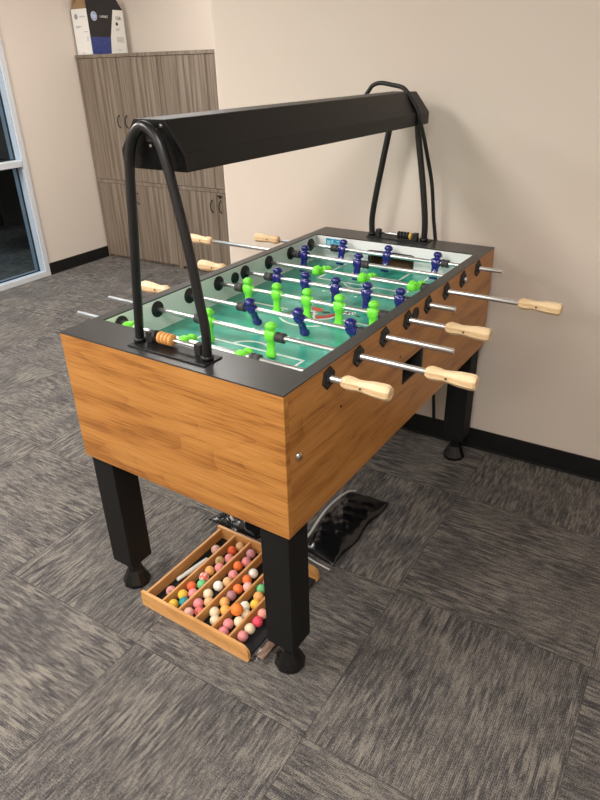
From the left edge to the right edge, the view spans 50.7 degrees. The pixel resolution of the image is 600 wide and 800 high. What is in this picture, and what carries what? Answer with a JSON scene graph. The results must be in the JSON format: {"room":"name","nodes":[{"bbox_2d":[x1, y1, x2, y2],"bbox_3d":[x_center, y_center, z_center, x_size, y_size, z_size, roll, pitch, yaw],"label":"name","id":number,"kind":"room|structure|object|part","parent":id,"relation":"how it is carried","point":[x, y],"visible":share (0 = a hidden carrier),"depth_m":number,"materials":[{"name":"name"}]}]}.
{"room":"common room","nodes":[
{"label":"common room","id":0,"kind":"room"},
{"bbox_2d":[0,0,107,262],"bbox_3d":[-3.916,-1.042,2.617,0.130,2.750,8.560,15,32,28],"label":"wall","id":1,"kind":"structure","parent":0,"point":[37,37],"depth_m":5.24,"materials":[{"name":"beige paint"}]},
{"bbox_2d":[0,38,50,290],"bbox_3d":[-3.053,-1.521,3.920,0.143,2.330,3.002,15,32,28],"label":"window","id":2,"kind":"structure","parent":1,"relation":"in","point":[17,162],"depth_m":5.17,"materials":[{"name":"white metal"}]},
{"bbox_2d":[49,246,108,274],"bbox_3d":[-1.879,-1.380,5.966,0.011,0.100,1.153,15,32,28],"label":"baseboard","id":3,"kind":"structure","parent":1,"relation":"attached to","point":[96,254],"depth_m":5.77,"materials":[{"name":"black plastic"}]},
{"bbox_2d":[0,0,213,225],"bbox_3d":[-1.991,-2.917,6.037,6.670,2.750,0.102,15,32,28],"label":"wall","id":4,"kind":"structure","parent":0,"point":[150,25],"depth_m":5.30,"materials":[{"name":"beige paint"}]},
{"bbox_2d":[211,0,231,263],"bbox_3d":[0.221,-1.719,3.671,0.120,2.750,2.090,15,32,28],"label":"wall","id":5,"kind":"structure","parent":0,"point":[211,0],"depth_m":2.87,"materials":[{"name":"beige paint"}]},
{"bbox_2d":[0,223,599,799],"bbox_3d":[-2.514,0.565,2.517,10.900,0.060,8.760,15,32,28],"label":"floor","id":6,"kind":"structure","parent":0,"point":[452,651],"depth_m":1.98,"materials":[{"name":"carpet"}]},
{"bbox_2d":[0,158,12,225],"bbox_3d":[-3.389,-2.021,6.564,1.000,0.745,1.200,15,32,28],"label":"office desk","id":7,"kind":"object","parent":6,"relation":"on","point":[1,159],"visible":0.09,"depth_m":6.92,"materials":[{"name":"black"}]},
{"bbox_3d":[-3.486,-2.341,7.207,0.050,0.710,0.050,15,32,28],"label":"leg","id":8,"kind":"part","parent":7,"relation":"part of","materials":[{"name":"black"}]},
{"bbox_2d":[75,52,181,267],"bbox_3d":[-1.345,-2.102,5.603,0.914,1.689,0.498,15,32,28],"label":"storage cabinet","id":9,"kind":"object","parent":6,"relation":"on","point":[118,89],"visible":0.66,"depth_m":5.42,"materials":[{"name":"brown wood"}]},
{"bbox_2d":[71,0,127,54],"bbox_3d":[-1.670,-3.116,5.276,0.183,0.422,0.398,15,32,28],"label":"carton","id":10,"kind":"object","parent":9,"relation":"on","point":[98,25],"visible":1,"depth_m":5.20,"materials":[{"name":"white cardboard"}]},
{"bbox_2d":[86,8,111,36],"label":"print","id":11,"kind":"object","parent":10,"relation":"on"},
{"bbox_2d":[91,37,111,53],"bbox_3d":[-1.635,-2.929,5.239,0.002,0.124,0.221,15,32,29],"label":"print","id":12,"kind":"object","parent":10,"relation":"attached to","point":[100,45],"depth_m":5.23},
{"bbox_3d":[-1.650,-2.373,5.395,0.444,0.945,0.019,15,32,28],"label":"door","id":13,"kind":"part","parent":9,"relation":"part of","materials":[{"name":"grey wood"}]},
{"bbox_3d":[-1.629,-1.637,5.787,0.444,0.653,0.019,15,32,28],"label":"door","id":14,"kind":"part","parent":9,"relation":"part of","materials":[{"name":"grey wood"}]},
{"bbox_3d":[-1.448,-1.890,5.520,0.910,0.029,0.019,15,32,28],"label":"cabinet rail","id":15,"kind":"part","parent":9,"relation":"part of","materials":[{"name":"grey wood"}]},
{"bbox_3d":[-1.276,-2.272,5.187,0.430,0.945,0.019,15,32,28],"label":"door","id":16,"kind":"part","parent":9,"relation":"part of","materials":[{"name":"grey wood"}]},
{"bbox_3d":[-1.255,-1.536,5.579,0.430,0.653,0.019,15,32,28],"label":"door","id":17,"kind":"part","parent":9,"relation":"part of","materials":[{"name":"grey wood"}]},
{"bbox_2d":[157,49,230,271],"bbox_3d":[-0.566,-1.894,5.170,0.914,1.689,0.498,15,32,28],"label":"storage cabinet","id":18,"kind":"object","parent":6,"relation":"on","point":[188,77],"visible":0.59,"depth_m":5.02,"materials":[{"name":"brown wood"}]},
{"bbox_3d":[-0.872,-2.164,4.962,0.443,0.945,0.019,15,32,28],"label":"door","id":19,"kind":"part","parent":18,"relation":"part of","materials":[{"name":"grey wood"}]},
{"bbox_3d":[-0.851,-1.428,5.354,0.443,0.653,0.019,15,32,28],"label":"door","id":20,"kind":"part","parent":18,"relation":"part of","materials":[{"name":"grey wood"}]},
{"bbox_3d":[-0.669,-1.681,5.087,0.910,0.029,0.019,15,32,28],"label":"cabinet rail","id":21,"kind":"part","parent":18,"relation":"part of","materials":[{"name":"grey wood"}]},
{"bbox_3d":[-0.498,-2.064,4.754,0.429,0.945,0.019,15,32,28],"label":"door","id":22,"kind":"part","parent":18,"relation":"part of","materials":[{"name":"grey wood"}]},
{"bbox_3d":[-0.477,-1.328,5.146,0.429,0.653,0.019,15,32,28],"label":"door","id":23,"kind":"part","parent":18,"relation":"part of","materials":[{"name":"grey wood"}]},
{"bbox_2d":[141,525,319,661],"bbox_3d":[-0.229,0.630,2.146,0.445,0.058,0.404,16,33,30],"label":"tray","id":24,"kind":"object","parent":6,"relation":"on","point":[156,598],"visible":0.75,"depth_m":2.12,"materials":[{"name":"brown wood"}]},
{"bbox_2d":[166,586,174,594],"bbox_3d":[-0.434,0.643,2.135,0.035,0.035,0.035,16,33,30],"label":"foosball","id":25,"kind":"object","parent":24,"relation":"on","point":[169,589],"visible":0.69,"depth_m":2.12,"materials":[{"name":"pink plastic"}]},
{"bbox_2d":[169,599,178,607],"bbox_3d":[-0.415,0.671,2.081,0.034,0.035,0.034,-20,33,-30],"label":"foosball","id":26,"kind":"object","parent":24,"relation":"on","point":[174,602],"visible":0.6,"depth_m":2.07,"materials":[{"name":"yellow plastic"}]},
{"bbox_2d":[178,589,187,598],"bbox_3d":[-0.392,0.651,2.119,0.034,0.035,0.034,2,28,7],"label":"foosball","id":27,"kind":"object","parent":24,"relation":"on","point":[182,593],"visible":0.84,"depth_m":2.11,"materials":[{"name":"yellow plastic"}]},
{"bbox_2d":[179,597,187,605],"bbox_3d":[-0.382,0.666,2.089,0.034,0.035,0.034,4,29,11],"label":"foosball","id":28,"kind":"object","parent":24,"relation":"on","point":[182,600],"visible":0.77,"depth_m":2.08,"materials":[{"name":"teal plastic"}]},
{"bbox_2d":[184,607,193,615],"bbox_3d":[-0.359,0.687,2.048,0.034,0.034,0.034,-12,30,-18],"label":"foosball","id":29,"kind":"object","parent":24,"relation":"on","point":[188,610],"visible":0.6,"depth_m":2.04,"materials":[{"name":"pink plastic"}]},
{"bbox_2d":[176,558,207,580],"bbox_3d":[-0.379,0.598,2.238,0.016,0.016,0.136,22,36,37],"label":"marker","id":30,"kind":"object","parent":24,"relation":"on","point":[189,571],"visible":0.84,"depth_m":2.23,"materials":[{"name":"white plastic"}]},
{"bbox_2d":[187,581,196,590],"bbox_3d":[-0.368,0.633,2.151,0.034,0.034,0.035,14,32,26],"label":"foosball","id":31,"kind":"object","parent":24,"relation":"on","point":[191,584],"visible":0.78,"depth_m":2.14,"materials":[{"name":"orange plastic"}]},
{"bbox_2d":[188,588,196,597],"bbox_3d":[-0.357,0.648,2.122,0.034,0.034,0.034,-2,28,-1],"label":"foosball","id":32,"kind":"object","parent":24,"relation":"on","point":[192,591],"visible":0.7,"depth_m":2.11,"materials":[{"name":"pink plastic"}]},
{"bbox_3d":[-0.337,0.710,2.003,0.445,0.058,0.011,16,33,30],"label":"rail","id":33,"kind":"part","parent":24,"relation":"part of","materials":[{"name":"brown wood"}]},
{"bbox_2d":[193,598,203,607],"bbox_3d":[-0.334,0.669,2.082,0.034,0.035,0.034,-5,28,-5],"label":"foosball","id":34,"kind":"object","parent":24,"relation":"on","point":[197,602],"visible":0.88,"depth_m":2.07,"materials":[{"name":"pink plastic"}]},
{"bbox_2d":[194,606,203,614],"bbox_3d":[-0.325,0.684,2.052,0.034,0.034,0.034,0,28,2],"label":"foosball","id":35,"kind":"object","parent":24,"relation":"on","point":[198,609],"visible":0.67,"depth_m":2.04,"materials":[{"name":"plastic"}]},
{"bbox_2d":[197,579,205,588],"bbox_3d":[-0.334,0.629,2.157,0.034,0.034,0.034,12,31,24],"label":"foosball","id":36,"kind":"object","parent":24,"relation":"on","point":[200,583],"visible":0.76,"depth_m":2.15,"materials":[{"name":"green plastic"}]},
{"bbox_2d":[199,572,208,581],"bbox_3d":[-0.331,0.612,2.188,0.034,0.034,0.034,-26,36,-38],"label":"foosball","id":37,"kind":"object","parent":24,"relation":"on","point":[203,575],"visible":0.87,"depth_m":2.18,"materials":[{"name":"plastic"}]},
{"bbox_2d":[203,589,212,597],"bbox_3d":[-0.307,0.649,2.118,0.034,0.034,0.034,-11,29,-17],"label":"foosball","id":38,"kind":"object","parent":24,"relation":"on","point":[208,592],"visible":0.79,"depth_m":2.11,"materials":[{"name":"beige plastic"}]},
{"bbox_2d":[204,597,212,605],"bbox_3d":[-0.299,0.665,2.086,0.034,0.034,0.034,5,29,13],"label":"foosball","id":39,"kind":"object","parent":24,"relation":"on","point":[207,600],"visible":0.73,"depth_m":2.08,"materials":[{"name":"plastic"}]},
{"bbox_2d":[205,566,214,575],"bbox_3d":[-0.316,0.597,2.215,0.034,0.034,0.034,10,30,21],"label":"foosball","id":40,"kind":"object","parent":24,"relation":"on","point":[210,570],"visible":0.84,"depth_m":2.20,"materials":[{"name":"orange plastic"}]},
{"bbox_2d":[209,607,219,616],"bbox_3d":[-0.276,0.686,2.047,0.034,0.034,0.034,0,28,2],"label":"foosball","id":41,"kind":"object","parent":24,"relation":"on","point":[214,610],"visible":0.83,"depth_m":2.04,"materials":[{"name":"beige plastic"}]},
{"bbox_2d":[210,615,219,624],"bbox_3d":[-0.270,0.702,2.017,0.034,0.034,0.035,5,29,12],"label":"foosball","id":42,"kind":"object","parent":24,"relation":"on","point":[214,618],"visible":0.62,"depth_m":2.00,"materials":[{"name":"beige plastic"}]},
{"bbox_2d":[211,545,219,553],"bbox_3d":[-0.307,0.546,2.311,0.034,0.034,0.034,-15,31,-23],"label":"foosball","id":43,"kind":"object","parent":24,"relation":"on","point":[214,548],"visible":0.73,"depth_m":2.30,"materials":[{"name":"pink plastic"}]},
{"bbox_2d":[213,581,222,590],"bbox_3d":[-0.277,0.631,2.150,0.034,0.034,0.035,7,29,16],"label":"foosball","id":44,"kind":"object","parent":24,"relation":"on","point":[218,585],"visible":1,"depth_m":2.14,"materials":[{"name":"white plastic"}]},
{"bbox_2d":[214,563,223,571],"bbox_3d":[-0.283,0.590,2.227,0.034,0.035,0.034,20,35,35],"label":"foosball","id":45,"kind":"object","parent":24,"relation":"on","point":[218,566],"visible":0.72,"depth_m":2.21,"materials":[{"name":"pink plastic"}]},
{"bbox_2d":[215,556,224,563],"bbox_3d":[-0.286,0.574,2.257,0.035,0.035,0.035,16,33,30],"label":"foosball","id":46,"kind":"object","parent":24,"relation":"on","point":[219,559],"visible":0.76,"depth_m":2.25,"materials":[{"name":"yellow"}]},
{"bbox_2d":[219,626,228,634],"bbox_3d":[-0.239,0.723,1.974,0.034,0.034,0.034,-21,33,-32],"label":"foosball","id":47,"kind":"object","parent":24,"relation":"on","point":[223,629],"visible":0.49,"depth_m":1.97,"materials":[{"name":"pink plastic"}]},
{"bbox_2d":[219,597,229,605],"bbox_3d":[-0.248,0.665,2.084,0.034,0.034,0.034,-19,33,-30],"label":"foosball","id":48,"kind":"object","parent":24,"relation":"on","point":[224,600],"visible":0.91,"depth_m":2.07,"materials":[{"name":"orange plastic"}]},
{"bbox_2d":[220,605,228,614],"bbox_3d":[-0.242,0.681,2.054,0.034,0.035,0.034,8,30,18],"label":"foosball","id":49,"kind":"object","parent":24,"relation":"on","point":[224,608],"visible":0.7,"depth_m":2.04,"materials":[{"name":"orange plastic"}]},
{"bbox_2d":[223,577,231,586],"bbox_3d":[-0.247,0.622,2.165,0.034,0.034,0.034,9,30,18],"label":"foosball","id":50,"kind":"object","parent":24,"relation":"on","point":[226,580],"visible":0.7,"depth_m":2.15,"materials":[{"name":"beige plastic"}]},
{"bbox_2d":[223,618,233,629],"bbox_3d":[-0.227,0.708,2.003,0.034,0.034,0.034,14,32,27],"label":"foosball","id":51,"kind":"object","parent":24,"relation":"on","point":[228,622],"visible":0.89,"depth_m":1.99,"materials":[{"name":"pink plastic"}]},
{"bbox_2d":[225,554,233,562],"bbox_3d":[-0.253,0.568,2.268,0.034,0.034,0.034,-9,29,-13],"label":"foosball","id":52,"kind":"object","parent":24,"relation":"on","point":[228,557],"visible":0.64,"depth_m":2.25,"materials":[{"name":"pink plastic"}]},
{"bbox_2d":[226,590,235,600],"bbox_3d":[-0.229,0.651,2.109,0.034,0.034,0.034,-6,28,-7],"label":"foosball","id":53,"kind":"object","parent":24,"relation":"on","point":[231,595],"visible":0.86,"depth_m":2.10,"materials":[{"name":"pink plastic"}]},
{"bbox_2d":[227,546,236,554],"bbox_3d":[-0.247,0.548,2.304,0.034,0.035,0.034,13,31,25],"label":"foosball","id":54,"kind":"object","parent":24,"relation":"on","point":[232,550],"visible":0.87,"depth_m":2.29,"materials":[{"name":"orange plastic"}]},
{"bbox_2d":[228,570,237,579],"bbox_3d":[-0.231,0.606,2.195,0.034,0.034,0.034,1,28,4],"label":"foosball","id":55,"kind":"object","parent":24,"relation":"on","point":[232,574],"visible":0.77,"depth_m":2.18,"materials":[{"name":"pink plastic"}]},
{"bbox_2d":[231,603,242,615],"bbox_3d":[-0.201,0.668,2.021,0.040,0.040,0.040,1,28,5],"label":"foosball","id":56,"kind":"object","parent":24,"relation":"on","point":[236,608],"visible":1,"depth_m":2.01,"materials":[{"name":"orange plastic"}]},
{"bbox_2d":[233,584,242,593],"bbox_3d":[-0.210,0.637,2.135,0.034,0.034,0.034,1,28,4],"label":"foosball","id":57,"kind":"object","parent":24,"relation":"on","point":[237,588],"visible":0.91,"depth_m":2.12,"materials":[{"name":"orange plastic"}]},
{"bbox_2d":[233,561,242,570],"bbox_3d":[-0.219,0.585,2.233,0.034,0.035,0.034,-7,28,-10],"label":"foosball","id":58,"kind":"object","parent":24,"relation":"on","point":[237,565],"visible":0.98,"depth_m":2.22,"materials":[{"name":"orange plastic"}]},
{"bbox_2d":[234,616,243,626],"bbox_3d":[-0.193,0.703,2.010,0.034,0.034,0.034,-2,28,-1],"label":"foosball","id":59,"kind":"object","parent":24,"relation":"on","point":[238,619],"visible":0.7,"depth_m":2.00,"materials":[{"name":"beige plastic"}]},
{"bbox_2d":[236,542,244,550],"bbox_3d":[-0.219,0.538,2.322,0.034,0.034,0.034,-5,28,-6],"label":"foosball","id":60,"kind":"object","parent":24,"relation":"on","point":[239,545],"visible":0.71,"depth_m":2.31,"materials":[{"name":"beige plastic"}]},
{"bbox_2d":[237,630,247,641],"bbox_3d":[-0.177,0.730,1.958,0.034,0.035,0.034,20,35,35],"label":"foosball","id":61,"kind":"object","parent":24,"relation":"on","point":[242,636],"visible":1,"depth_m":1.95,"materials":[{"name":"pink plastic"}]},
{"bbox_2d":[240,601,249,609],"bbox_3d":[-0.180,0.673,2.065,0.034,0.034,0.034,-1,28,2],"label":"foosball","id":62,"kind":"object","parent":24,"relation":"on","point":[245,604],"visible":0.68,"depth_m":2.06,"materials":[{"name":"white plastic"}]},
{"bbox_2d":[241,609,250,617],"bbox_3d":[-0.173,0.689,2.035,0.034,0.035,0.034,-11,29,-17],"label":"foosball","id":63,"kind":"object","parent":24,"relation":"on","point":[245,612],"visible":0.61,"depth_m":2.02,"materials":[{"name":"beige plastic"}]},
{"bbox_2d":[242,557,250,566],"bbox_3d":[-0.190,0.575,2.250,0.034,0.034,0.034,-19,33,-30],"label":"foosball","id":64,"kind":"object","parent":24,"relation":"on","point":[246,561],"visible":0.91,"depth_m":2.24,"materials":[{"name":"pink plastic"}]},
{"bbox_2d":[242,575,251,583],"bbox_3d":[-0.182,0.616,2.172,0.034,0.035,0.034,-2,28,-2],"label":"foosball","id":65,"kind":"object","parent":24,"relation":"on","point":[246,578],"visible":0.89,"depth_m":2.16,"materials":[{"name":"orange plastic"}]},
{"bbox_2d":[243,582,251,590],"bbox_3d":[-0.176,0.632,2.142,0.034,0.034,0.034,-8,29,-13],"label":"foosball","id":66,"kind":"object","parent":24,"relation":"on","point":[246,585],"visible":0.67,"depth_m":2.13,"materials":[{"name":"pink plastic"}]},
{"bbox_2d":[244,623,254,634],"bbox_3d":[-0.157,0.716,1.983,0.034,0.035,0.034,-21,34,-32],"label":"foosball","id":67,"kind":"object","parent":24,"relation":"on","point":[249,628],"visible":0.98,"depth_m":1.97,"materials":[{"name":"beige plastic"}]},
{"bbox_2d":[246,549,254,558],"bbox_3d":[-0.178,0.555,2.287,0.034,0.035,0.034,10,30,20],"label":"foosball","id":68,"kind":"object","parent":24,"relation":"on","point":[250,553],"visible":0.89,"depth_m":2.27,"materials":[{"name":"pink plastic"}]},
{"bbox_2d":[248,568,257,578],"bbox_3d":[-0.162,0.602,2.198,0.034,0.034,0.034,2,28,6],"label":"foosball","id":69,"kind":"object","parent":24,"relation":"on","point":[253,573],"visible":0.94,"depth_m":2.19,"materials":[{"name":"white plastic"}]},
{"bbox_2d":[250,599,259,608],"bbox_3d":[-0.146,0.669,2.072,0.034,0.034,0.034,-13,30,-20],"label":"foosball","id":70,"kind":"object","parent":24,"relation":"on","point":[254,602],"visible":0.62,"depth_m":2.06,"materials":[{"name":"yellow plastic"}]},
{"bbox_2d":[252,616,262,627],"bbox_3d":[-0.135,0.703,2.008,0.034,0.035,0.034,21,35,35],"label":"foosball","id":71,"kind":"object","parent":24,"relation":"on","point":[257,621],"visible":0.98,"depth_m":2.00,"materials":[{"name":"red plastic"}]},
{"bbox_2d":[253,591,263,600],"bbox_3d":[-0.138,0.652,2.102,0.034,0.034,0.034,-3,28,-3],"label":"foosball","id":72,"kind":"object","parent":24,"relation":"on","point":[258,595],"visible":0.84,"depth_m":2.09,"materials":[{"name":"orange plastic"}]},
{"bbox_2d":[256,584,264,593],"bbox_3d":[-0.130,0.636,2.132,0.034,0.034,0.034,-24,35,-36],"label":"foosball","id":73,"kind":"object","parent":24,"relation":"on","point":[260,587],"visible":0.57,"depth_m":2.12,"materials":[{"name":"green plastic"}]},
{"bbox_2d":[257,608,265,619],"bbox_3d":[-0.120,0.687,2.036,0.034,0.034,0.034,-6,28,-7],"label":"foosball","id":74,"kind":"object","parent":24,"relation":"on","point":[261,612],"visible":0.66,"depth_m":2.02,"materials":[{"name":"pink plastic"}]},
{"bbox_3d":[-0.121,0.551,2.290,0.445,0.058,0.011,16,33,30],"label":"rail","id":75,"kind":"part","parent":24,"relation":"part of","materials":[{"name":"brown wood"}]},
{"bbox_2d":[208,512,260,538],"bbox_3d":[-0.225,0.461,2.475,0.252,0.046,0.124,16,33,30],"label":"crumpled bag","id":76,"kind":"object","parent":6,"relation":"on","point":[224,519],"visible":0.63,"depth_m":2.44,"materials":[{"name":"black plastic"}]},
{"bbox_2d":[254,640,275,659],"bbox_3d":[-0.089,0.748,1.941,0.057,0.033,0.159,16,33,30],"label":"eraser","id":77,"kind":"object","parent":6,"relation":"on","point":[266,649],"visible":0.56,"depth_m":1.93,"materials":[{"name":"beige plastic"}]},
{"bbox_2d":[59,227,562,674],"bbox_3d":[-0.008,0.007,2.359,1.638,0.947,1.432,16,33,30],"label":"foosball table","id":78,"kind":"object","parent":6,"relation":"on","point":[329,340],"visible":0.97,"depth_m":1.80,"materials":[{"name":"brown wood"}]},
{"bbox_3d":[-0.578,0.347,2.073,0.091,0.428,0.091,16,33,30],"label":"leg","id":79,"kind":"part","parent":78,"relation":"part of","materials":[{"name":"black wood"}]},
{"bbox_3d":[-0.500,-0.388,2.204,0.128,0.037,0.037,16,33,30],"label":"wooden handle","id":80,"kind":"part","parent":78,"relation":"part of","materials":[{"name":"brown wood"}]},
{"bbox_2d":[145,329,201,355],"bbox_3d":[-0.322,-0.150,1.629,0.188,0.035,0.033,16,33,30],"label":"counter","id":81,"kind":"object","parent":78,"relation":"on","point":[164,338],"depth_m":1.63,"materials":[{"name":"orange plastic"}]},
{"bbox_3d":[-0.322,-0.151,1.629,0.168,0.008,0.008,16,33,30],"label":"counter rod","id":82,"kind":"part","parent":81,"relation":"part of","materials":[{"name":"silver metal"}]},
{"bbox_3d":[-0.344,0.078,1.683,0.760,0.402,0.018,16,33,30],"label":"panel","id":83,"kind":"part","parent":78,"relation":"part of","materials":[{"name":"brown wood"}]},
{"bbox_3d":[-0.439,-0.711,2.808,0.128,0.037,0.037,16,33,30],"label":"wooden handle","id":84,"kind":"part","parent":78,"relation":"part of","materials":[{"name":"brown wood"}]},
{"bbox_3d":[-0.287,-0.156,1.758,0.989,0.016,0.016,16,33,30],"label":"player rod","id":85,"kind":"part","parent":78,"relation":"part of","materials":[{"name":"silver metal"}]},
{"bbox_3d":[-0.334,-0.510,2.426,0.128,0.037,0.037,16,33,30],"label":"wooden handle","id":86,"kind":"part","parent":78,"relation":"part of","materials":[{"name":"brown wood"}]},
{"bbox_3d":[-0.152,-0.203,1.839,1.168,0.016,0.016,16,33,30],"label":"player rod","id":87,"kind":"part","parent":78,"relation":"part of","materials":[{"name":"silver metal"}]},
{"bbox_3d":[-0.143,-0.711,2.793,0.128,0.037,0.037,16,33,30],"label":"wooden handle","id":88,"kind":"part","parent":78,"relation":"part of","materials":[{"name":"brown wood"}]},
{"bbox_3d":[0.039,-0.388,2.105,0.760,0.004,1.432,16,33,30],"label":"frame","id":89,"kind":"part","parent":78,"relation":"part of","materials":[{"name":"grey laminate"}]},
{"bbox_2d":[122,81,436,422],"bbox_3d":[0.054,-0.285,2.185,0.335,1.424,1.445,18,34,32],"label":"light","id":90,"kind":"object","parent":78,"relation":"on","point":[195,141],"visible":0.98,"depth_m":1.58,"materials":[{"name":"black painted metal"},{"name":"black rubber"}]},
{"bbox_3d":[-0.324,-0.125,1.623,0.267,0.004,0.068,16,33,30],"label":"plate","id":91,"kind":"part","parent":90,"relation":"part of","materials":[{"name":"black metal"}]},
{"bbox_2d":[122,91,428,172],"bbox_3d":[0.025,-0.823,1.873,0.202,0.105,1.264,17,33,31],"label":"hood","id":92,"kind":"object","parent":90,"relation":"attached to","point":[195,141],"depth_m":1.62,"materials":[{"name":"black metal"}]},
{"bbox_3d":[0.405,-0.663,2.594,0.267,0.004,0.068,16,33,30],"label":"plate","id":93,"kind":"part","parent":90,"relation":"part of","materials":[{"name":"black"}]},
{"bbox_3d":[0.427,-0.501,2.572,0.361,1.424,0.177,0,28,4],"label":"power cord","id":94,"kind":"part","parent":90,"relation":"part of","materials":[{"name":"black rubber"}]},
{"bbox_3d":[-0.037,0.503,1.753,0.091,0.428,0.091,16,33,30],"label":"leg","id":95,"kind":"part","parent":78,"relation":"part of","materials":[{"name":"black wood"}]},
{"bbox_3d":[-0.033,-0.254,1.928,1.048,0.016,0.016,16,33,30],"label":"player rod","id":96,"kind":"part","parent":78,"relation":"part of","materials":[{"name":"silver metal"}]},
{"bbox_3d":[0.049,-0.315,2.039,0.945,0.016,0.016,16,33,30],"label":"player rod","id":97,"kind":"part","parent":78,"relation":"part of","materials":[{"name":"silver metal"}]},
{"bbox_2d":[327,240,339,244],"bbox_3d":[0.143,-0.659,2.673,0.070,0.031,0.001,16,33,30],"label":"print","id":98,"kind":"object","parent":78,"relation":"attached to","point":[329,242],"depth_m":2.67,"materials":[{"name":"blue paper"}]},
{"bbox_3d":[0.086,-0.560,2.498,1.185,0.016,0.016,16,33,30],"label":"player rod","id":99,"kind":"part","parent":78,"relation":"part of","materials":[{"name":"silver metal"}]},
{"bbox_3d":[0.087,-0.390,2.177,0.936,0.016,0.016,16,33,30],"label":"player rod","id":100,"kind":"part","parent":78,"relation":"part of","materials":[{"name":"silver metal"}]},
{"bbox_3d":[0.156,-0.029,1.496,0.128,0.037,0.037,16,33,30],"label":"wooden handle","id":101,"kind":"part","parent":78,"relation":"part of","materials":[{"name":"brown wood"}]},
{"bbox_3d":[0.354,-0.119,2.017,0.018,0.402,1.396,16,33,30],"label":"panel","id":102,"kind":"part","parent":78,"relation":"part of","materials":[{"name":"brown wood"}]},
{"bbox_3d":[0.307,-0.582,2.526,1.006,0.016,0.016,16,33,30],"label":"player rod","id":103,"kind":"part","parent":78,"relation":"part of","materials":[{"name":"silver metal"}]},
{"bbox_3d":[0.365,-0.565,2.558,0.208,0.064,0.008,16,33,30],"label":"goal trim","id":104,"kind":"part","parent":78,"relation":"part of","materials":[{"name":"silver metal"}]},
{"bbox_3d":[0.271,-0.422,2.228,1.049,0.016,0.016,16,33,30],"label":"player rod","id":105,"kind":"part","parent":78,"relation":"part of","materials":[{"name":"silver metal"}]},
{"bbox_2d":[375,228,418,240],"bbox_3d":[0.393,-0.672,2.576,0.184,0.031,0.030,16,33,30],"label":"counter","id":106,"kind":"object","parent":78,"relation":"on","point":[400,234],"depth_m":2.55,"materials":[{"name":"black plastic"}]},
{"bbox_3d":[0.393,-0.673,2.575,0.164,0.008,0.008,16,33,30],"label":"counter rod","id":107,"kind":"part","parent":106,"relation":"part of","materials":[{"name":"silver metal"}]},
{"bbox_2d":[402,348,422,384],"bbox_3d":[0.312,-0.122,2.035,0.113,0.088,0.166,16,33,30],"label":"ball return opening","id":108,"kind":"object","parent":78,"relation":"on","point":[414,357],"depth_m":2.04,"materials":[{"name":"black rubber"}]},
{"bbox_3d":[0.365,-0.054,1.532,0.128,0.037,0.037,16,33,30],"label":"wooden handle","id":109,"kind":"part","parent":78,"relation":"part of","materials":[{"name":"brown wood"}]},
{"bbox_3d":[0.687,-0.032,2.718,0.091,0.428,0.091,16,33,30],"label":"leg","id":110,"kind":"part","parent":78,"relation":"part of","materials":[{"name":"black wood"}]},
{"bbox_3d":[0.474,-0.194,1.788,0.128,0.037,0.037,16,33,30],"label":"wooden handle","id":111,"kind":"part","parent":78,"relation":"part of","materials":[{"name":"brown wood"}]},
{"bbox_3d":[0.432,-0.495,2.718,0.760,0.402,0.018,16,33,30],"label":"panel","id":112,"kind":"part","parent":78,"relation":"part of","materials":[{"name":"brown wood"}]},
{"bbox_3d":[0.739,-0.288,1.951,0.128,0.037,0.037,16,33,30],"label":"wooden handle","id":113,"kind":"part","parent":78,"relation":"part of","materials":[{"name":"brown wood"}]},
{"bbox_2d":[308,490,388,569],"bbox_3d":[0.154,0.470,2.438,0.201,0.045,0.458,16,33,30],"label":"bag","id":114,"kind":"object","parent":6,"relation":"on","point":[340,526],"visible":0.94,"depth_m":2.41,"materials":[{"name":"black plastic"}]},
{"bbox_2d":[212,0,599,459],"bbox_3d":[1.427,-0.852,1.978,4.130,2.750,0.120,15,32,28],"label":"wall","id":115,"kind":"structure","parent":0,"point":[509,90],"depth_m":2.47,"materials":[{"name":"beige paint"}]},
{"bbox_2d":[400,413,599,481],"bbox_3d":[1.417,0.342,2.557,4.150,0.100,0.014,15,32,28],"label":"baseboard","id":116,"kind":"structure","parent":115,"relation":"attached to","point":[528,452],"depth_m":2.81,"materials":[{"name":"black plastic"}]}
]}

